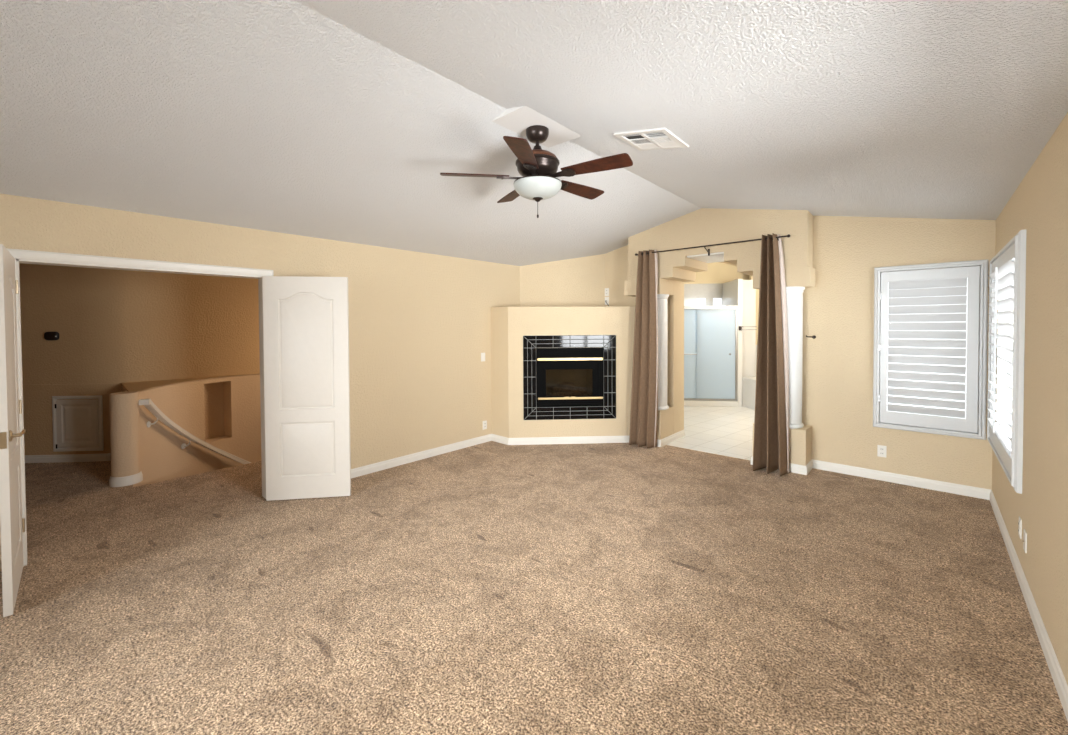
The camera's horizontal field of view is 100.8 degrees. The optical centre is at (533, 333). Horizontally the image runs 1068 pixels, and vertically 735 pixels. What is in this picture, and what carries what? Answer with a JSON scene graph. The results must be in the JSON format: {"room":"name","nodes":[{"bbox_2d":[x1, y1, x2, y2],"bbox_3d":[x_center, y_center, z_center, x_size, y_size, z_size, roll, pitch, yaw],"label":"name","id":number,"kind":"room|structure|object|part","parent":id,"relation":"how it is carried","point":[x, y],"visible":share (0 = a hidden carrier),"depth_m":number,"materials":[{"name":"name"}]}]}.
{"room":"empty bedroom","nodes":[
{"label":"empty bedroom","id":0,"kind":"room"},
{"bbox_2d":[23,380,157,454],"bbox_3d":[-5.913,1.045,5.239,2.738,0.912,0.382,-1,1,-11],"label":"wall","id":1,"kind":"structure","parent":0,"point":[37,399],"depth_m":5.16,"materials":[{"name":"beige paint"}]},
{"bbox_2d":[25,453,110,462],"bbox_3d":[-6.014,1.459,5.153,2.348,0.088,0.099,0,1,-6],"label":"baseboard","id":2,"kind":"structure","parent":1,"relation":"attached to","point":[104,456],"depth_m":5.17,"materials":[{"name":"white paint"}]},
{"bbox_2d":[52,395,103,451],"bbox_3d":[-5.334,1.047,5.167,0.550,0.648,0.022,0,1,-3],"label":"access door","id":3,"kind":"structure","parent":1,"relation":"in","point":[77,424],"depth_m":5.16,"materials":[{"name":"grey paint"}]},
{"bbox_2d":[109,391,140,476],"bbox_3d":[-4.130,1.050,4.467,0.220,0.912,0.220,1,1,42],"label":"wall","id":4,"kind":"structure","parent":0,"point":[123,406],"depth_m":4.38,"materials":[{"name":"beige paint"}]},
{"bbox_2d":[109,471,142,486],"bbox_3d":[-4.128,1.460,4.475,0.250,0.092,0.250,1,1,42],"label":"baseboard","id":5,"kind":"structure","parent":4,"relation":"attached to","point":[136,478],"depth_m":4.38,"materials":[{"name":"white paint"}]},
{"bbox_2d":[19,263,259,384],"bbox_3d":[-4.866,-0.422,5.848,4.964,1.990,0.988,-1,1,-28],"label":"wall","id":6,"kind":"structure","parent":0,"point":[112,325],"depth_m":5.33,"materials":[{"name":"beige paint"}]},
{"bbox_2d":[44,331,58,339],"bbox_3d":[-5.610,0.024,5.140,0.150,0.104,0.032,0,1,-3],"label":"thermostat","id":7,"kind":"object","parent":6,"relation":"attached to","point":[52,335],"visible":1,"depth_m":5.13,"materials":[{"name":"black plastic"}]},
{"bbox_2d":[133,374,260,486],"bbox_3d":[-3.817,2.218,6.082,0.850,3.310,3.159,0,1,23],"label":"wall","id":8,"kind":"structure","parent":0,"point":[224,413],"depth_m":5.61,"materials":[{"name":"beige paint"}]},
{"bbox_2d":[121,373,259,391],"bbox_3d":[-3.542,0.571,5.984,1.325,0.016,2.985,1,1,42],"label":"trim ledge","id":9,"kind":"object","parent":8,"relation":"on","point":[131,386],"visible":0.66,"depth_m":5.20,"materials":[{"name":"beige paint"}]},
{"bbox_2d":[139,399,250,463],"bbox_3d":[-3.789,1.651,5.838,0.588,2.008,2.659,0,1,21],"label":"stair handrail","id":10,"kind":"object","parent":8,"relation":"attached to","point":[148,403],"visible":0.76,"depth_m":5.18,"materials":[{"name":"white paint"}]},
{"bbox_2d":[0,193,519,571],"bbox_3d":[-2.318,0.270,4.202,0.157,2.463,8.290,1,1,42],"label":"wall","id":11,"kind":"structure","parent":0,"point":[420,323],"depth_m":4.81,"materials":[{"name":"beige paint"}]},
{"bbox_2d":[6,248,273,566],"bbox_3d":[-2.940,0.476,3.491,0.175,2.084,1.580,1,1,42],"label":"door frame","id":12,"kind":"structure","parent":11,"relation":"in","point":[21,256],"depth_m":3.26,"materials":[{"name":"white paint"}]},
{"bbox_2d":[0,244,25,616],"bbox_3d":[-3.120,0.520,2.618,0.727,2.008,0.147,1,1,42],"label":"door","id":13,"kind":"structure","parent":12,"relation":"attached to","point":[12,524],"depth_m":2.44,"materials":[{"name":"white paint"}]},
{"bbox_3d":[-2.852,0.573,2.376,0.003,0.090,0.024,1,2,44],"label":"latch plate","id":14,"kind":"part","parent":13,"relation":"part of","materials":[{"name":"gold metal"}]},
{"bbox_3d":[-2.898,0.561,2.481,0.146,0.062,0.059,1,1,42],"label":"handle","id":15,"kind":"part","parent":13,"relation":"part of","materials":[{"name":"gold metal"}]},
{"bbox_2d":[262,276,350,500],"bbox_3d":[-2.058,0.488,4.011,0.726,2.008,0.046,0,1,-8],"label":"door","id":16,"kind":"structure","parent":12,"relation":"attached to","point":[306,319],"depth_m":4.00,"materials":[{"name":"white paint"}]},
{"bbox_2d":[351,434,491,477],"bbox_3d":[-1.464,1.435,5.049,0.014,0.092,2.678,1,1,42],"label":"baseboard","id":17,"kind":"structure","parent":11,"relation":"attached to","point":[356,472],"depth_m":5.15,"materials":[{"name":"white paint"}]},
{"bbox_2d":[481,353,484,361],"bbox_3d":[-0.679,0.309,5.919,0.010,0.116,0.072,1,1,42],"label":"light switch","id":18,"kind":"object","parent":11,"relation":"attached to","point":[482,354],"visible":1,"depth_m":5.91,"materials":[{"name":"white plastic"}]},
{"bbox_2d":[483,420,486,429],"bbox_3d":[-0.662,1.227,5.952,0.010,0.116,0.072,1,1,42],"label":"wall outlet","id":19,"kind":"object","parent":11,"relation":"attached to","point":[484,422],"visible":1,"depth_m":5.95,"materials":[{"name":"white plastic"}]},
{"bbox_2d":[0,406,1067,734],"bbox_3d":[-0.345,1.517,5.864,9.520,0.124,13.350,1,1,42],"label":"floor","id":20,"kind":"structure","parent":0,"point":[491,587],"depth_m":2.49,"materials":[{"name":"carpet"}]},
{"bbox_2d":[684,306,737,406],"bbox_3d":[3.110,0.424,8.517,1.550,1.920,0.154,0,1,6],"label":"shower enclosure","id":21,"kind":"object","parent":20,"relation":"on","point":[710,332],"visible":0.61,"depth_m":8.47,"materials":[{"name":"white glass"}]},
{"bbox_3d":[2.807,0.385,8.565,0.853,1.718,0.006,0,1,6],"label":"glass panel","id":22,"kind":"part","parent":21,"relation":"part of","materials":[{"name":"glass"}]},
{"bbox_3d":[3.484,0.383,8.469,0.709,1.718,0.006,0,1,6],"label":"glass panel","id":23,"kind":"part","parent":21,"relation":"part of","materials":[{"name":"glass"}]},
{"bbox_2d":[742,377,755,409],"bbox_3d":[4.264,1.119,7.658,0.345,0.552,1.818,0,1,-9],"label":"bathtub","id":24,"kind":"object","parent":20,"relation":"on","point":[749,383],"visible":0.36,"depth_m":8.24,"materials":[{"name":"white tile"}]},
{"bbox_2d":[0,0,1067,265],"bbox_3d":[-0.456,-1.265,2.510,5.360,0.823,8.290,1,1,42],"label":"ceiling","id":25,"kind":"structure","parent":0,"point":[338,120],"depth_m":2.35,"materials":[{"name":"white paint"}]},
{"bbox_2d":[492,106,580,147],"bbox_3d":[0.030,-1.435,3.050,0.314,0.042,0.590,1,1,42],"label":"pad","id":26,"kind":"object","parent":25,"relation":"attached to","point":[518,119],"visible":0.73,"depth_m":2.97,"materials":[{"name":"white paint"}]},
{"bbox_2d":[440,125,632,217],"bbox_3d":[0.058,-1.111,3.090,1.284,0.606,1.264,1,1,42],"label":"ceiling fan","id":27,"kind":"object","parent":26,"relation":"hanging from","point":[538,167],"visible":1,"depth_m":2.96,"materials":[{"name":"brown wood"}]},
{"bbox_3d":[-0.405,-1.087,3.029,0.465,0.039,0.138,0,1,-6],"label":"blade","id":28,"kind":"part","parent":27,"relation":"part of","materials":[{"name":"brown wood"}]},
{"bbox_3d":[-0.153,-1.096,3.471,0.138,0.039,0.465,-1,1,-24],"label":"blade","id":29,"kind":"part","parent":27,"relation":"part of","materials":[{"name":"brown wood"}]},
{"bbox_3d":[-0.062,-1.081,2.653,0.138,0.039,0.465,0,1,12],"label":"blade","id":30,"kind":"part","parent":27,"relation":"part of","materials":[{"name":"brown wood"}]},
{"bbox_3d":[0.026,-0.994,3.079,0.334,0.104,0.334,1,1,42],"label":"lamp shade","id":31,"kind":"part","parent":27,"relation":"part of","materials":[{"name":"white glass"}]},
{"bbox_3d":[0.345,-1.097,3.368,0.465,0.039,0.138,-1,1,-42],"label":"blade","id":32,"kind":"part","parent":27,"relation":"part of","materials":[{"name":"brown wood"}]},
{"bbox_3d":[0.401,-1.088,2.863,0.465,0.039,0.138,0,1,30],"label":"blade","id":33,"kind":"part","parent":27,"relation":"part of","materials":[{"name":"brown wood"}]},
{"bbox_2d":[613,128,688,150],"bbox_3d":[0.803,-1.324,3.022,0.370,0.083,0.376,1,1,42],"label":"ceiling vent","id":34,"kind":"object","parent":25,"relation":"in","point":[658,138],"visible":1,"depth_m":3.00,"materials":[{"name":"metal"}]},
{"bbox_2d":[491,306,634,437],"bbox_3d":[0.443,0.541,6.191,2.066,1.815,0.689,0,1,-3],"label":"wall","id":35,"kind":"structure","parent":0,"point":[509,325],"depth_m":5.86,"materials":[{"name":"beige paint"}]},
{"bbox_2d":[492,434,628,444],"bbox_3d":[0.375,1.409,5.869,1.949,0.092,0.234,0,1,4],"label":"baseboard","id":36,"kind":"structure","parent":35,"relation":"attached to","point":[500,439],"depth_m":5.85,"materials":[{"name":"white paint"}]},
{"bbox_2d":[523,335,615,419],"bbox_3d":[0.464,0.570,6.018,1.234,1.112,0.460,0,1,-3],"label":"fireplace","id":37,"kind":"object","parent":35,"relation":"in","point":[564,379],"visible":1,"depth_m":5.84,"materials":[{"name":"black tile"}]},
{"bbox_3d":[0.477,0.592,5.848,0.768,0.525,0.025,0,1,-3],"label":"door frame","id":38,"kind":"part","parent":37,"relation":"part of","materials":[{"name":"black metal"}]},
{"bbox_2d":[520,245,635,306],"bbox_3d":[0.624,0.053,6.426,1.594,2.780,1.050,1,1,42],"label":"wall","id":39,"kind":"structure","parent":0,"point":[582,281],"depth_m":6.49,"materials":[{"name":"beige paint"}]},
{"bbox_2d":[605,288,608,295],"bbox_3d":[1.073,-0.617,6.519,0.072,0.116,0.010,1,1,42],"label":"wall outlet","id":40,"kind":"object","parent":39,"relation":"attached to","point":[606,289],"visible":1,"depth_m":6.51,"materials":[{"name":"white plastic"}]},
{"bbox_2d":[684,262,748,305],"bbox_3d":[3.969,-0.282,9.361,4.400,3.300,0.120,0,1,6],"label":"wall","id":41,"kind":"structure","parent":0,"point":[716,272],"depth_m":9.31,"materials":[{"name":"yellow paint"}]},
{"bbox_2d":[697,298,705,305],"bbox_3d":[3.541,-0.658,9.395,0.185,0.195,0.060,0,1,6],"label":"window","id":42,"kind":"structure","parent":41,"relation":"in","point":[700,301],"depth_m":9.36,"materials":[{"name":"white glass"}]},
{"bbox_2d":[713,298,721,305],"bbox_3d":[3.870,-0.659,9.363,0.185,0.195,0.060,0,1,6],"label":"window","id":43,"kind":"structure","parent":41,"relation":"in","point":[716,301],"depth_m":9.33,"materials":[{"name":"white glass"}]},
{"bbox_2d":[624,208,815,465],"bbox_3d":[2.279,-0.043,5.551,2.161,2.987,0.755,1,1,42],"label":"wall","id":44,"kind":"structure","parent":0,"point":[703,226],"depth_m":5.14,"materials":[{"name":"beige paint"}]},
{"bbox_2d":[657,294,668,409],"bbox_3d":[1.608,0.234,5.876,0.356,1.501,0.356,1,1,42],"label":"column","id":45,"kind":"structure","parent":44,"relation":"on","point":[662,302],"depth_m":5.73,"materials":[{"name":"white paint"}]},
{"bbox_2d":[657,430,684,446],"bbox_3d":[1.738,1.398,6.065,0.364,0.092,0.757,1,1,42],"label":"baseboard","id":46,"kind":"structure","parent":44,"relation":"attached to","point":[660,443],"depth_m":5.88,"materials":[{"name":"white paint"}]},
{"bbox_2d":[687,252,723,262],"bbox_3d":[2.271,-0.955,5.545,0.440,0.020,0.683,1,1,42],"label":"trim","id":47,"kind":"structure","parent":44,"relation":"attached to","point":[719,256],"depth_m":5.45,"materials":[{"name":"white paint"}]},
{"bbox_2d":[635,234,789,255],"bbox_3d":[2.010,-0.980,5.179,1.777,0.111,0.148,1,1,42],"label":"curtain rod","id":48,"kind":"object","parent":44,"relation":"attached to","point":[788,235],"visible":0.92,"depth_m":5.10,"materials":[{"name":"brown metal"}]},
{"bbox_2d":[629,250,657,448],"bbox_3d":[1.393,0.193,5.677,0.391,2.507,0.141,1,1,42],"label":"curtain","id":49,"kind":"object","parent":48,"relation":"hanging from","point":[644,389],"visible":0.99,"depth_m":5.63,"materials":[{"name":"beige fabric"}]},
{"bbox_2d":[753,233,788,476],"bbox_3d":[2.502,0.206,4.694,0.358,2.508,0.256,1,1,42],"label":"curtain","id":50,"kind":"object","parent":48,"relation":"hanging from","point":[771,420],"visible":1,"depth_m":4.66,"materials":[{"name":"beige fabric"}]},
{"bbox_2d":[781,286,804,428],"bbox_3d":[2.750,0.248,4.835,0.356,1.501,0.356,1,1,42],"label":"column","id":51,"kind":"structure","parent":44,"relation":"on","point":[794,295],"depth_m":4.68,"materials":[{"name":"white paint"}]},
{"bbox_2d":[722,279,755,405],"bbox_3d":[4.121,0.160,8.842,0.399,2.426,0.900,0,1,6],"label":"wall","id":52,"kind":"structure","parent":0,"point":[740,293],"depth_m":8.57,"materials":[{"name":"white paint"}]},
{"bbox_2d":[739,326,756,329],"bbox_3d":[4.028,-0.107,8.325,0.306,0.080,0.096,0,1,17],"label":"towel rack","id":53,"kind":"object","parent":52,"relation":"attached to","point":[740,327],"visible":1,"depth_m":8.30,"materials":[{"name":"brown metal"}]},
{"bbox_2d":[749,275,758,344],"bbox_3d":[5.067,-0.179,8.774,1.500,3.096,0.120,0,1,6],"label":"wall","id":54,"kind":"structure","parent":0,"point":[750,277],"depth_m":8.77,"materials":[{"name":"yellow paint"}]},
{"bbox_2d":[755,345,756,376],"bbox_3d":[5.066,0.792,8.725,1.500,1.156,0.014,0,1,6],"label":"trim","id":55,"kind":"structure","parent":54,"relation":"attached to","point":[756,345],"depth_m":8.78,"materials":[{"name":"white tile"}]},
{"bbox_2d":[811,216,995,489],"bbox_3d":[3.588,0.080,4.407,1.373,2.771,0.150,1,1,42],"label":"wall","id":56,"kind":"structure","parent":0,"point":[847,250],"depth_m":4.50,"materials":[{"name":"beige paint"}]},
{"bbox_2d":[751,456,990,499],"bbox_3d":[3.387,1.417,4.599,1.905,0.092,0.757,1,1,42],"label":"baseboard","id":57,"kind":"structure","parent":56,"relation":"attached to","point":[965,490],"depth_m":4.36,"materials":[{"name":"white paint"}]},
{"bbox_2d":[877,445,886,457],"bbox_3d":[3.480,1.173,4.422,0.072,0.116,0.010,1,1,42],"label":"wall outlet","id":58,"kind":"object","parent":56,"relation":"attached to","point":[881,450],"visible":1,"depth_m":4.42,"materials":[{"name":"white plastic"}]},
{"bbox_2d":[879,266,979,432],"bbox_3d":[3.771,0.138,4.243,0.706,1.502,0.144,1,1,42],"label":"window","id":59,"kind":"structure","parent":56,"relation":"in","point":[970,266],"depth_m":3.98,"materials":[{"name":"white paint"}]},
{"bbox_2d":[873,259,987,439],"bbox_3d":[3.708,0.139,4.174,0.798,1.598,0.048,1,1,42],"label":"window shutter","id":60,"kind":"object","parent":59,"relation":"attached to","point":[930,280],"visible":1,"depth_m":4.14,"materials":[{"name":"white paint"}]},
{"bbox_2d":[992,112,1067,684],"bbox_3d":[1.457,0.296,0.860,0.159,2.500,8.310,1,1,42],"label":"wall","id":61,"kind":"structure","parent":0,"point":[1038,205],"depth_m":2.19,"materials":[{"name":"beige paint"}]},
{"bbox_2d":[996,297,1013,441],"bbox_3d":[3.502,0.160,3.167,0.144,1.502,1.342,1,1,42],"label":"window","id":62,"kind":"structure","parent":61,"relation":"in","point":[1006,355],"depth_m":3.68,"materials":[{"name":"white paint"}]},
{"bbox_2d":[987,229,1025,493],"bbox_3d":[3.452,0.158,3.262,0.084,1.598,1.545,1,1,42],"label":"window shutter","id":63,"kind":"object","parent":61,"relation":"attached to","point":[1007,277],"visible":0.98,"depth_m":2.94,"materials":[{"name":"white paint"}]},
{"bbox_3d":[3.418,0.122,3.277,0.012,1.230,0.012,1,1,42],"label":"tilt rod","id":64,"kind":"part","parent":63,"relation":"part of","materials":[{"name":"white paint"}]},
{"bbox_3d":[3.457,0.158,3.257,0.028,1.490,1.437,1,1,42],"label":"panel","id":65,"kind":"part","parent":63,"relation":"part of","materials":[{"name":"white paint"}]},
{"bbox_2d":[1018,516,1021,538],"bbox_3d":[2.980,1.187,2.712,0.010,0.116,0.072,1,1,42],"label":"wall outlet","id":66,"kind":"object","parent":61,"relation":"attached to","point":[1020,519],"visible":1,"depth_m":2.69,"materials":[{"name":"white plastic"}]},
{"bbox_2d":[1022,529,1026,552],"bbox_3d":[2.855,1.205,2.576,0.016,0.116,0.072,1,1,42],"label":"cable jack","id":67,"kind":"object","parent":61,"relation":"attached to","point":[1024,540],"visible":1,"depth_m":2.57,"materials":[{"name":"white plastic"}]},
{"bbox_2d":[990,490,1067,720],"bbox_3d":[1.412,1.498,0.955,0.014,0.092,7.950,1,1,42],"label":"baseboard","id":68,"kind":"structure","parent":61,"relation":"attached to","point":[1056,672],"depth_m":2.26,"materials":[{"name":"white paint"}]}
]}

